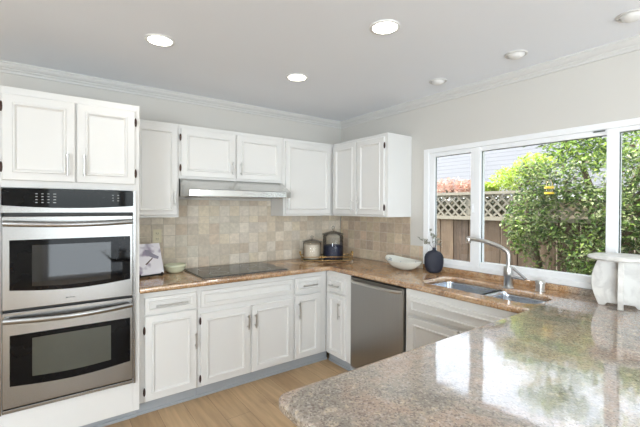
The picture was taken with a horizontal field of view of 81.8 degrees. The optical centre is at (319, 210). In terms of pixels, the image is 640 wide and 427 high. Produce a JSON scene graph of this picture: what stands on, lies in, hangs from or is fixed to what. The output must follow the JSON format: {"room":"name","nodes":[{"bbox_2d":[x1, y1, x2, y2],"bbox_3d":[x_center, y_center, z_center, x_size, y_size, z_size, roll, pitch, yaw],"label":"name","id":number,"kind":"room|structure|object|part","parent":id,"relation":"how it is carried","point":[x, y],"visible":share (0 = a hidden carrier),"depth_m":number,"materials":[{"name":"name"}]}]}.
{"room":"kitchen","nodes":[
{"label":"kitchen","id":0,"kind":"room"},
{"bbox_2d":[0,72,340,267],"bbox_3d":[-2.222,0.251,2.671,6.300,2.570,0.150,0,1,-36],"label":"wall","id":1,"kind":"structure","parent":0,"point":[153,109],"depth_m":3.36,"materials":[{"name":"paint"}]},
{"bbox_2d":[139,119,178,217],"bbox_3d":[-1.364,-0.329,3.006,0.363,0.765,0.306,0,1,-36],"label":"upper cabinet","id":2,"kind":"object","parent":1,"relation":"attached to","point":[158,141],"visible":0.83,"depth_m":2.93,"materials":[{"name":"white paint"}]},
{"bbox_2d":[0,60,340,128],"bbox_3d":[-2.157,-0.997,2.579,6.000,0.072,0.051,0,1,-36],"label":"trim","id":3,"kind":"structure","parent":1,"relation":"attached to","point":[8,67],"depth_m":3.10,"materials":[{"name":"paint"}]},
{"bbox_2d":[179,124,282,182],"bbox_3d":[-0.817,-0.490,3.404,0.989,0.445,0.306,0,1,-36],"label":"upper cabinet","id":4,"kind":"object","parent":1,"relation":"attached to","point":[204,153],"visible":0.97,"depth_m":3.27,"materials":[{"name":"white paint"}]},
{"bbox_3d":[-0.950,-0.482,3.170,0.472,0.394,0.027,0,1,-36],"label":"door","id":5,"kind":"part","parent":4,"relation":"part of","materials":[{"name":"white paint"}]},
{"bbox_3d":[-0.561,-0.482,3.455,0.460,0.394,0.027,0,1,-36],"label":"door","id":6,"kind":"part","parent":4,"relation":"part of","materials":[{"name":"white paint"}]},
{"bbox_2d":[179,179,290,198],"bbox_3d":[-0.766,-0.190,3.336,0.977,0.150,0.461,0,1,-36],"label":"range hood","id":7,"kind":"object","parent":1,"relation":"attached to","point":[188,188],"visible":0.83,"depth_m":3.15,"materials":[{"name":"metal"}]},
{"bbox_2d":[139,199,339,270],"bbox_3d":[-0.681,0.209,3.697,2.281,0.620,0.009,0,1,-36],"label":"tile backsplash","id":8,"kind":"structure","parent":1,"relation":"attached to","point":[205,233],"depth_m":3.56,"materials":[{"name":"tile"}]},
{"bbox_2d":[153,229,161,242],"bbox_3d":[-1.394,0.217,3.165,0.070,0.114,0.009,0,1,-36],"label":"wall outlet","id":9,"kind":"object","parent":8,"relation":"attached to","point":[157,233],"visible":1,"depth_m":3.17,"materials":[{"name":"beige plastic"}]},
{"bbox_2d":[271,138,333,215],"bbox_3d":[-0.040,-0.331,3.974,0.934,0.765,0.306,0,1,-36],"label":"upper cabinet","id":10,"kind":"object","parent":1,"relation":"attached to","point":[307,165],"visible":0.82,"depth_m":3.77,"materials":[{"name":"white paint"}]},
{"bbox_3d":[-0.112,-0.323,3.784,0.557,0.714,0.027,0,1,-36],"label":"door","id":11,"kind":"part","parent":10,"relation":"part of","materials":[{"name":"white paint"}]},
{"bbox_2d":[104,351,347,426],"bbox_3d":[-0.112,1.520,-0.212,6.000,0.100,7.018,0,1,-36],"label":"floor","id":12,"kind":"structure","parent":0,"point":[254,403],"depth_m":2.73,"materials":[{"name":"brown wood"}]},
{"bbox_2d":[0,85,138,426],"bbox_3d":[-1.708,0.366,2.516,0.767,2.148,0.704,0,1,-36],"label":"tall cabinet","id":13,"kind":"object","parent":12,"relation":"on","point":[48,140],"visible":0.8,"depth_m":2.28,"materials":[{"name":"white paint"}]},
{"bbox_3d":[-1.645,-0.418,2.171,0.344,0.488,0.027,0,1,-36],"label":"door","id":14,"kind":"part","parent":13,"relation":"part of","materials":[{"name":"white paint"}]},
{"bbox_3d":[-1.524,-0.277,2.231,0.014,0.130,0.038,0,1,-36],"label":"handle","id":15,"kind":"part","parent":13,"relation":"part of","materials":[{"name":"silver metal"}]},
{"bbox_2d":[0,187,135,416],"bbox_3d":[-1.680,0.510,2.491,0.696,1.286,0.709,0,1,-36],"label":"double oven","id":16,"kind":"object","parent":13,"relation":"in","point":[68,256],"visible":1,"depth_m":2.23,"materials":[{"name":"silver metal"}]},
{"bbox_3d":[-1.791,0.512,2.064,0.013,1.283,0.004,0,1,-36],"label":"trim","id":17,"kind":"part","parent":16,"relation":"part of","materials":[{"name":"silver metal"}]},
{"bbox_3d":[-1.520,0.849,2.274,0.666,0.544,0.030,0,1,-36],"label":"oven door","id":18,"kind":"part","parent":16,"relation":"part of","materials":[{"name":"silver metal"}]},
{"bbox_3d":[-1.518,0.298,2.269,0.666,0.534,0.030,0,1,-36],"label":"oven door","id":19,"kind":"part","parent":16,"relation":"part of","materials":[{"name":"silver metal"}]},
{"bbox_3d":[-1.515,-0.073,2.263,0.664,0.112,0.036,0,1,-36],"label":"control panel","id":20,"kind":"part","parent":16,"relation":"part of","materials":[{"name":"black glass"}]},
{"bbox_3d":[-1.489,0.076,2.228,0.648,0.042,0.068,0,1,-36],"label":"handle","id":21,"kind":"part","parent":16,"relation":"part of","materials":[{"name":"silver metal"}]},
{"bbox_3d":[-1.491,0.622,2.233,0.648,0.042,0.068,0,1,-36],"label":"handle","id":22,"kind":"part","parent":16,"relation":"part of","materials":[{"name":"silver metal"}]},
{"bbox_3d":[-1.502,0.320,2.262,0.613,0.306,0.004,0,1,-36],"label":"door glass","id":23,"kind":"part","parent":16,"relation":"part of","materials":[{"name":"black glass"}]},
{"bbox_3d":[-1.505,0.862,2.267,0.613,0.309,0.004,0,1,-36],"label":"door glass","id":24,"kind":"part","parent":16,"relation":"part of","materials":[{"name":"black glass"}]},
{"bbox_3d":[-1.240,0.511,2.467,0.013,1.283,0.004,0,1,-36],"label":"trim","id":25,"kind":"part","parent":16,"relation":"part of","materials":[{"name":"silver metal"}]},
{"bbox_3d":[-1.455,-0.277,2.282,0.014,0.130,0.038,0,1,-36],"label":"handle","id":26,"kind":"part","parent":13,"relation":"part of","materials":[{"name":"silver metal"}]},
{"bbox_3d":[-1.368,-0.419,2.373,0.326,0.488,0.027,0,1,-36],"label":"door","id":27,"kind":"part","parent":13,"relation":"part of","materials":[{"name":"white paint"}]},
{"bbox_2d":[137,287,197,415],"bbox_3d":[-1.252,1.002,2.902,0.418,0.873,0.632,0,1,-36],"label":"base cabinet","id":28,"kind":"object","parent":12,"relation":"on","point":[168,320],"visible":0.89,"depth_m":2.67,"materials":[{"name":"white paint"}]},
{"bbox_3d":[-1.078,0.671,2.686,0.358,0.116,0.029,0,1,-36],"label":"drawer","id":29,"kind":"part","parent":28,"relation":"part of","materials":[{"name":"white paint"}]},
{"bbox_3d":[-1.079,1.042,2.691,0.360,0.598,0.027,0,1,-36],"label":"door","id":30,"kind":"part","parent":28,"relation":"part of","materials":[{"name":"white paint"}]},
{"bbox_3d":[-1.067,0.673,2.666,0.220,0.014,0.038,0,1,-36],"label":"handle","id":31,"kind":"part","parent":28,"relation":"part of","materials":[{"name":"silver metal"}]},
{"bbox_2d":[196,275,293,397],"bbox_3d":[-0.738,1.001,3.278,0.854,0.873,0.632,0,1,-36],"label":"base cabinet","id":32,"kind":"object","parent":12,"relation":"on","point":[245,328],"visible":0.87,"depth_m":3.02,"materials":[{"name":"white paint"}]},
{"bbox_3d":[-0.744,1.063,2.936,0.408,0.555,0.027,0,1,-36],"label":"door","id":33,"kind":"part","parent":32,"relation":"part of","materials":[{"name":"white paint"}]},
{"bbox_3d":[-0.402,1.062,3.186,0.404,0.555,0.027,0,1,-36],"label":"door","id":34,"kind":"part","parent":32,"relation":"part of","materials":[{"name":"white paint"}]},
{"bbox_2d":[291,271,326,368],"bbox_3d":[-0.231,1.000,3.649,0.401,0.873,0.632,0,1,-36],"label":"base cabinet","id":35,"kind":"object","parent":12,"relation":"on","point":[309,295],"visible":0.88,"depth_m":3.41,"materials":[{"name":"white paint"}]},
{"bbox_3d":[-0.106,0.680,3.396,0.289,0.138,0.029,0,1,-36],"label":"drawer","id":36,"kind":"part","parent":35,"relation":"part of","materials":[{"name":"white paint"}]},
{"bbox_3d":[-0.111,1.053,3.399,0.284,0.572,0.027,0,1,-36],"label":"door","id":37,"kind":"part","parent":35,"relation":"part of","materials":[{"name":"white paint"}]},
{"bbox_2d":[326,271,355,370],"bbox_3d":[0.404,1.003,3.566,0.702,0.873,0.364,0,1,-36],"label":"base cabinet","id":38,"kind":"object","parent":12,"relation":"on","point":[338,285],"visible":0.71,"depth_m":3.37,"materials":[{"name":"white paint"}]},
{"bbox_3d":[0.147,1.054,3.395,0.027,0.572,0.252,0,1,-36],"label":"door","id":39,"kind":"part","parent":38,"relation":"part of","materials":[{"name":"white paint"}]},
{"bbox_3d":[0.148,0.681,3.391,0.029,0.138,0.252,0,1,-36],"label":"drawer","id":40,"kind":"part","parent":38,"relation":"part of","materials":[{"name":"white paint"}]},
{"bbox_2d":[350,276,405,367],"bbox_3d":[0.683,1.008,3.161,0.693,0.872,0.606,0,1,-36],"label":"dishwasher","id":41,"kind":"object","parent":12,"relation":"on","point":[378,309],"visible":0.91,"depth_m":2.96,"materials":[{"name":"silver metal"}]},
{"bbox_3d":[0.425,0.607,2.967,0.048,0.025,0.570,0,1,-36],"label":"handle","id":42,"kind":"part","parent":41,"relation":"part of","materials":[{"name":"silver metal"}]},
{"bbox_2d":[406,288,516,350],"bbox_3d":[1.149,1.015,2.572,0.677,0.873,0.885,0,1,-36],"label":"base cabinet","id":43,"kind":"object","parent":12,"relation":"on","point":[430,318],"visible":0.18,"depth_m":2.50,"materials":[{"name":"white paint"}]},
{"bbox_3d":[0.767,1.063,2.547,0.027,0.575,0.405,0,1,-36],"label":"door","id":44,"kind":"part","parent":43,"relation":"part of","materials":[{"name":"white paint"}]},
{"bbox_3d":[1.069,1.024,1.502,2.030,0.873,0.700,0,1,-36],"label":"cabinet","id":45,"kind":"object","parent":12,"relation":"on","visible":0},
{"bbox_2d":[139,255,639,426],"bbox_3d":[0.356,0.536,2.286,2.290,0.081,3.517,0,1,-36],"label":"countertop","id":46,"kind":"structure","parent":45,"relation":"on","point":[569,359],"depth_m":1.29,"materials":[{"name":"stone"}]},
{"bbox_2d":[139,272,162,278],"bbox_3d":[-1.400,0.421,2.975,0.223,0.202,0.200,1,1,44],"label":"easel","id":47,"kind":"object","parent":46,"relation":"on","point":[161,273],"visible":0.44,"depth_m":2.92,"materials":[{"name":"black metal"}]},
{"bbox_2d":[139,243,163,275],"bbox_3d":[-1.374,0.389,2.952,0.116,0.243,0.210,1,1,44],"label":"cookbook","id":48,"kind":"object","parent":47,"relation":"on","point":[150,259],"visible":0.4,"depth_m":2.95,"materials":[{"name":"paper"}]},
{"bbox_2d":[164,263,185,272],"bbox_3d":[-1.232,0.488,3.139,0.180,0.068,0.180,0,1,-36],"label":"bowl","id":49,"kind":"object","parent":46,"relation":"on","point":[169,267],"visible":1,"depth_m":3.08,"materials":[{"name":"beige ceramic"}]},
{"bbox_2d":[184,262,288,278],"bbox_3d":[-0.744,0.518,3.268,0.770,0.010,0.524,0,1,-36],"label":"cooktop","id":50,"kind":"object","parent":46,"relation":"in","point":[255,267],"visible":0.94,"depth_m":3.22,"materials":[{"name":"black glass"}]},
{"bbox_2d":[299,251,352,261],"bbox_3d":[0.067,0.471,3.899,0.575,0.099,0.232,0,1,-5],"label":"serving tray","id":51,"kind":"object","parent":46,"relation":"on","point":[348,258],"visible":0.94,"depth_m":3.81,"materials":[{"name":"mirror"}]},
{"bbox_2d":[302,236,321,259],"bbox_3d":[-0.084,0.385,3.897,0.207,0.246,0.207,0,1,-36],"label":"glass jar","id":52,"kind":"object","parent":51,"relation":"on","point":[305,241],"visible":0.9,"depth_m":3.92,"materials":[{"name":"glass"}]},
{"bbox_2d":[304,243,320,258],"bbox_3d":[-0.083,0.425,3.898,0.179,0.155,0.180,0,1,-36],"label":"flakes","id":53,"kind":"object","parent":52,"relation":"in","point":[310,250],"visible":0.86,"depth_m":3.82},
{"bbox_2d":[303,257,352,260],"bbox_3d":[0.066,0.513,3.900,0.524,0.007,0.224,0,1,-5],"label":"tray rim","id":54,"kind":"object","parent":51,"relation":"attached to","point":[344,258],"depth_m":3.80,"materials":[{"name":"gold metal"}]},
{"bbox_2d":[322,226,343,259],"bbox_3d":[0.139,0.334,3.905,0.238,0.350,0.238,0,1,-36],"label":"glass jar","id":55,"kind":"object","parent":51,"relation":"on","point":[325,234],"visible":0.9,"depth_m":3.96,"materials":[{"name":"glass"}]},
{"bbox_2d":[323,244,342,259],"bbox_3d":[0.138,0.429,3.905,0.205,0.150,0.206,0,1,-36],"label":"pods","id":56,"kind":"object","parent":55,"relation":"in","point":[330,251],"visible":1,"depth_m":3.82,"materials":[{"name":"blue"}]},
{"bbox_3d":[0.139,0.204,3.903,0.235,0.090,0.235,0,1,-36],"label":"lid","id":57,"kind":"part","parent":55,"relation":"part of","materials":[{"name":"clear glass"}]},
{"bbox_2d":[385,255,421,269],"bbox_3d":[0.752,0.475,3.339,0.268,0.106,0.436,0,1,-26],"label":"serving bowl","id":58,"kind":"object","parent":46,"relation":"on","point":[402,263],"visible":1,"depth_m":3.28,"materials":[{"name":"ceramic"}]},
{"bbox_2d":[424,247,443,272],"bbox_3d":[0.977,0.424,3.168,0.163,0.214,0.090,0,1,6],"label":"vase","id":59,"kind":"object","parent":46,"relation":"on","point":[433,259],"visible":1,"depth_m":3.13,"materials":[{"name":"blue ceramic"}]},
{"bbox_2d":[418,229,441,247],"bbox_3d":[0.947,0.267,3.166,0.213,0.234,0.082,0,0,-2],"label":"leafy sprig","id":60,"kind":"object","parent":59,"relation":"in","point":[431,234],"visible":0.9,"depth_m":3.17,"materials":[{"name":"green plant"}]},
{"bbox_2d":[432,282,545,303],"bbox_3d":[1.139,0.669,2.565,0.396,0.224,0.846,0,1,-36],"label":"sink","id":61,"kind":"object","parent":46,"relation":"in","point":[459,286],"visible":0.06,"depth_m":2.73,"materials":[{"name":"metal"}]},
{"bbox_3d":[1.027,0.667,2.718,0.396,0.224,0.466,0,1,-36],"label":"bowl","id":62,"kind":"part","parent":61,"relation":"part of","materials":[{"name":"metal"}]},
{"bbox_3d":[1.256,0.657,2.348,0.329,0.194,0.358,0,1,-36],"label":"bowl","id":63,"kind":"part","parent":61,"relation":"part of","materials":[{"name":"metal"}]},
{"bbox_2d":[466,236,526,288],"bbox_3d":[1.251,0.365,2.639,0.421,0.343,0.068,1,1,44],"label":"faucet","id":64,"kind":"object","parent":46,"relation":"on","point":[508,270],"visible":1,"depth_m":2.57,"materials":[{"name":"silver metal"}]},
{"bbox_3d":[1.217,0.295,2.675,0.305,0.203,0.036,1,1,44],"label":"spout","id":65,"kind":"part","parent":64,"relation":"part of","materials":[{"name":"silver metal"}]},
{"bbox_3d":[1.351,0.426,2.529,0.030,0.092,0.124,0,1,-36],"label":"lever","id":66,"kind":"part","parent":64,"relation":"part of","materials":[{"name":"silver metal"}]},
{"bbox_2d":[535,280,545,291],"bbox_3d":[1.482,0.503,2.485,0.060,0.072,0.060,0,1,-36],"label":"air gap","id":67,"kind":"object","parent":46,"relation":"on","point":[540,284],"visible":1,"depth_m":2.46,"materials":[{"name":"silver metal"}]},
{"bbox_2d":[587,252,639,310],"bbox_3d":[1.700,0.398,2.086,0.314,0.291,0.314,1,1,40],"label":"stand","id":68,"kind":"object","parent":46,"relation":"on","point":[615,278],"visible":1,"depth_m":2.07,"materials":[{"name":"white ceramic"}]},
{"bbox_3d":[1.700,0.410,2.086,0.026,0.266,0.272,1,1,40],"label":"leg","id":69,"kind":"part","parent":68,"relation":"part of","materials":[{"name":"white stone"}]},
{"bbox_2d":[0,0,639,121],"bbox_3d":[-0.100,-1.060,-0.234,6.300,0.120,7.318,0,1,-36],"label":"ceiling","id":70,"kind":"structure","parent":0,"point":[238,51],"depth_m":2.23,"materials":[{"name":"paint"}]},
{"bbox_2d":[144,33,174,46],"bbox_3d":[-0.960,-1.021,2.217,0.170,0.006,0.170,0,1,-36],"label":"recessed light","id":71,"kind":"object","parent":70,"relation":"in","point":[160,40],"visible":1,"depth_m":2.21,"materials":[{"name":"paint"}]},
{"bbox_2d":[286,73,307,81],"bbox_3d":[-0.176,-1.023,2.837,0.170,0.006,0.170,0,1,-36],"label":"recessed light","id":72,"kind":"object","parent":70,"relation":"in","point":[297,77],"visible":1,"depth_m":2.83,"materials":[{"name":"paint"}]},
{"bbox_2d":[369,19,400,34],"bbox_3d":[0.360,-1.014,2.046,0.170,0.006,0.170,0,1,-36],"label":"recessed light","id":73,"kind":"object","parent":70,"relation":"in","point":[386,26],"visible":1,"depth_m":2.04,"materials":[{"name":"paint"}]},
{"bbox_2d":[429,78,446,84],"bbox_3d":[0.929,-1.011,2.912,0.136,0.035,0.136,0,1,-36],"label":"recessed light","id":74,"kind":"object","parent":70,"relation":"in","point":[438,81],"visible":1,"depth_m":2.88,"materials":[{"name":"paint"}]},
{"bbox_2d":[504,50,527,59],"bbox_3d":[1.271,-1.005,2.396,0.136,0.035,0.136,0,1,-36],"label":"recessed light","id":75,"kind":"object","parent":70,"relation":"in","point":[516,54],"visible":1,"depth_m":2.37,"materials":[{"name":"glass"}]},
{"bbox_2d":[615,8,639,22],"bbox_3d":[1.611,-0.999,1.907,0.136,0.035,0.136,0,1,-36],"label":"recessed light","id":76,"kind":"object","parent":70,"relation":"in","point":[633,15],"visible":1,"depth_m":1.89,"materials":[{"name":"paint"}]},
{"bbox_2d":[341,50,639,289],"bbox_3d":[2.376,0.281,1.593,0.150,2.570,7.018,0,1,-36],"label":"wall","id":77,"kind":"structure","parent":0,"point":[605,90],"depth_m":2.72,"materials":[{"name":"paint"}]},
{"bbox_2d":[333,132,411,216],"bbox_3d":[0.485,-0.327,3.724,0.380,0.765,0.790,0,1,-36],"label":"upper cabinet","id":78,"kind":"object","parent":77,"relation":"attached to","point":[372,175],"visible":1,"depth_m":3.49,"materials":[{"name":"white paint"}]},
{"bbox_3d":[0.248,-0.322,3.799,0.027,0.714,0.360,0,1,-36],"label":"door","id":79,"kind":"part","parent":78,"relation":"part of","materials":[{"name":"white paint"}]},
{"bbox_3d":[0.472,-0.318,3.493,0.027,0.714,0.366,0,1,-36],"label":"door","id":80,"kind":"part","parent":78,"relation":"part of","materials":[{"name":"white paint"}]},
{"bbox_2d":[341,216,422,267],"bbox_3d":[0.599,0.289,3.887,0.009,0.467,1.192,0,1,-36],"label":"tile backsplash","id":81,"kind":"structure","parent":77,"relation":"attached to","point":[373,238],"depth_m":3.86,"materials":[{"name":"tile"}]},
{"bbox_2d":[341,34,639,128],"bbox_3d":[2.300,-0.968,1.522,0.051,0.072,7.018,0,1,-36],"label":"trim","id":82,"kind":"structure","parent":77,"relation":"attached to","point":[627,45],"depth_m":2.71,"materials":[{"name":"paint"}]},
{"bbox_2d":[423,117,639,288],"bbox_3d":[1.554,-0.027,2.643,0.085,1.045,1.930,0,1,-36],"label":"window","id":83,"kind":"structure","parent":77,"relation":"in","point":[613,130],"depth_m":2.71,"materials":[{"name":"white plastic"}]},
{"bbox_3d":[1.143,-0.031,3.193,0.041,0.970,0.447,0,1,-36],"label":"sash frame","id":84,"kind":"part","parent":83,"relation":"part of","materials":[{"name":"white plastic"}]},
{"label":"outside","id":85,"kind":"structure","parent":0,"visible":0},
{"bbox_3d":[5.963,1.721,8.558,13.840,0.100,24.000,0,1,-36],"label":"ground","id":86,"kind":"structure","parent":85,"visible":0},
{"bbox_2d":[437,177,486,213],"bbox_3d":[2.253,0.528,6.621,0.528,2.286,1.736,0,1,-32],"label":"shrub","id":87,"kind":"object","parent":86,"relation":"on","point":[464,187],"visible":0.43,"depth_m":6.39,"materials":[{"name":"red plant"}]},
{"bbox_2d":[437,188,560,217],"bbox_3d":[2.187,0.651,6.157,0.483,2.049,3.275,0,1,-36],"label":"lattice","id":88,"kind":"object","parent":86,"relation":"on","point":[492,202],"visible":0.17,"depth_m":5.62,"materials":[{"name":"beige wood"}]},
{"bbox_2d":[485,152,555,265],"bbox_3d":[2.893,0.420,5.475,0.568,2.529,1.077,0,1,-36],"label":"shrub","id":89,"kind":"object","parent":86,"relation":"on","point":[489,186],"visible":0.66,"depth_m":5.38,"materials":[{"name":"green plant"}]},
{"bbox_2d":[437,186,639,273],"bbox_3d":[3.380,0.723,3.863,0.150,1.955,10.412,0,1,-36],"label":"fence","id":90,"kind":"object","parent":86,"relation":"on","point":[453,231],"visible":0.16,"depth_m":5.12,"materials":[{"name":"wood"}]},
{"bbox_3d":[2.226,0.724,5.504,0.076,1.914,0.090,0,1,-36],"label":"post","id":91,"kind":"part","parent":90,"relation":"part of","materials":[{"name":"beige wood"}]},
{"bbox_3d":[3.336,0.124,3.892,0.105,0.052,9.600,0,1,-36],"label":"rail","id":92,"kind":"part","parent":90,"relation":"part of","materials":[{"name":"beige wood"}]},
{"bbox_3d":[3.339,-0.235,3.890,0.120,0.040,9.600,0,1,-36],"label":"rail","id":93,"kind":"part","parent":90,"relation":"part of","materials":[{"name":"beige wood"}]},
{"bbox_2d":[437,132,639,269],"bbox_3d":[6.914,-0.947,11.080,9.320,5.200,15.800,0,1,-36],"label":"house","id":94,"kind":"structure","parent":86,"relation":"on","point":[456,166],"depth_m":8.76,"materials":[{"name":"beige paint"}]},
{"bbox_2d":[499,141,639,275],"bbox_3d":[3.420,0.510,3.234,0.625,2.403,3.724,0,1,-36],"label":"hedge","id":95,"kind":"object","parent":86,"relation":"on","point":[530,227],"visible":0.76,"depth_m":4.10,"materials":[{"name":"green plant"}]},
{"bbox_3d":[2.678,0.716,4.531,0.300,1.958,0.119,1,1,37],"label":"stem","id":96,"kind":"part","parent":95,"relation":"part of","materials":[{"name":"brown plant"}]},
{"bbox_2d":[544,162,563,193],"bbox_3d":[2.525,-0.357,3.962,0.412,0.368,0.088,0,1,-36],"label":"bird feeder","id":97,"kind":"object","parent":95,"relation":"hanging from","point":[552,186],"visible":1,"depth_m":3.86,"materials":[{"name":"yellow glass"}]},
{"bbox_3d":[3.304,0.773,3.688,0.131,1.867,0.379,0,1,-41],"label":"stem","id":98,"kind":"part","parent":95,"relation":"part of","materials":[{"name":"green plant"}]},
{"bbox_2d":[519,131,639,207],"bbox_3d":[3.875,-0.350,5.281,1.348,4.084,2.878,0,1,-36],"label":"leafy tree","id":99,"kind":"object","parent":86,"relation":"on","point":[580,148],"visible":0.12,"depth_m":5.09,"materials":[{"name":"green plant"}]},
{"bbox_3d":[3.873,0.154,5.559,0.836,3.071,0.143,1,1,30],"label":"stem","id":100,"kind":"part","parent":99,"relation":"part of","materials":[{"name":"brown plant"}]}
]}

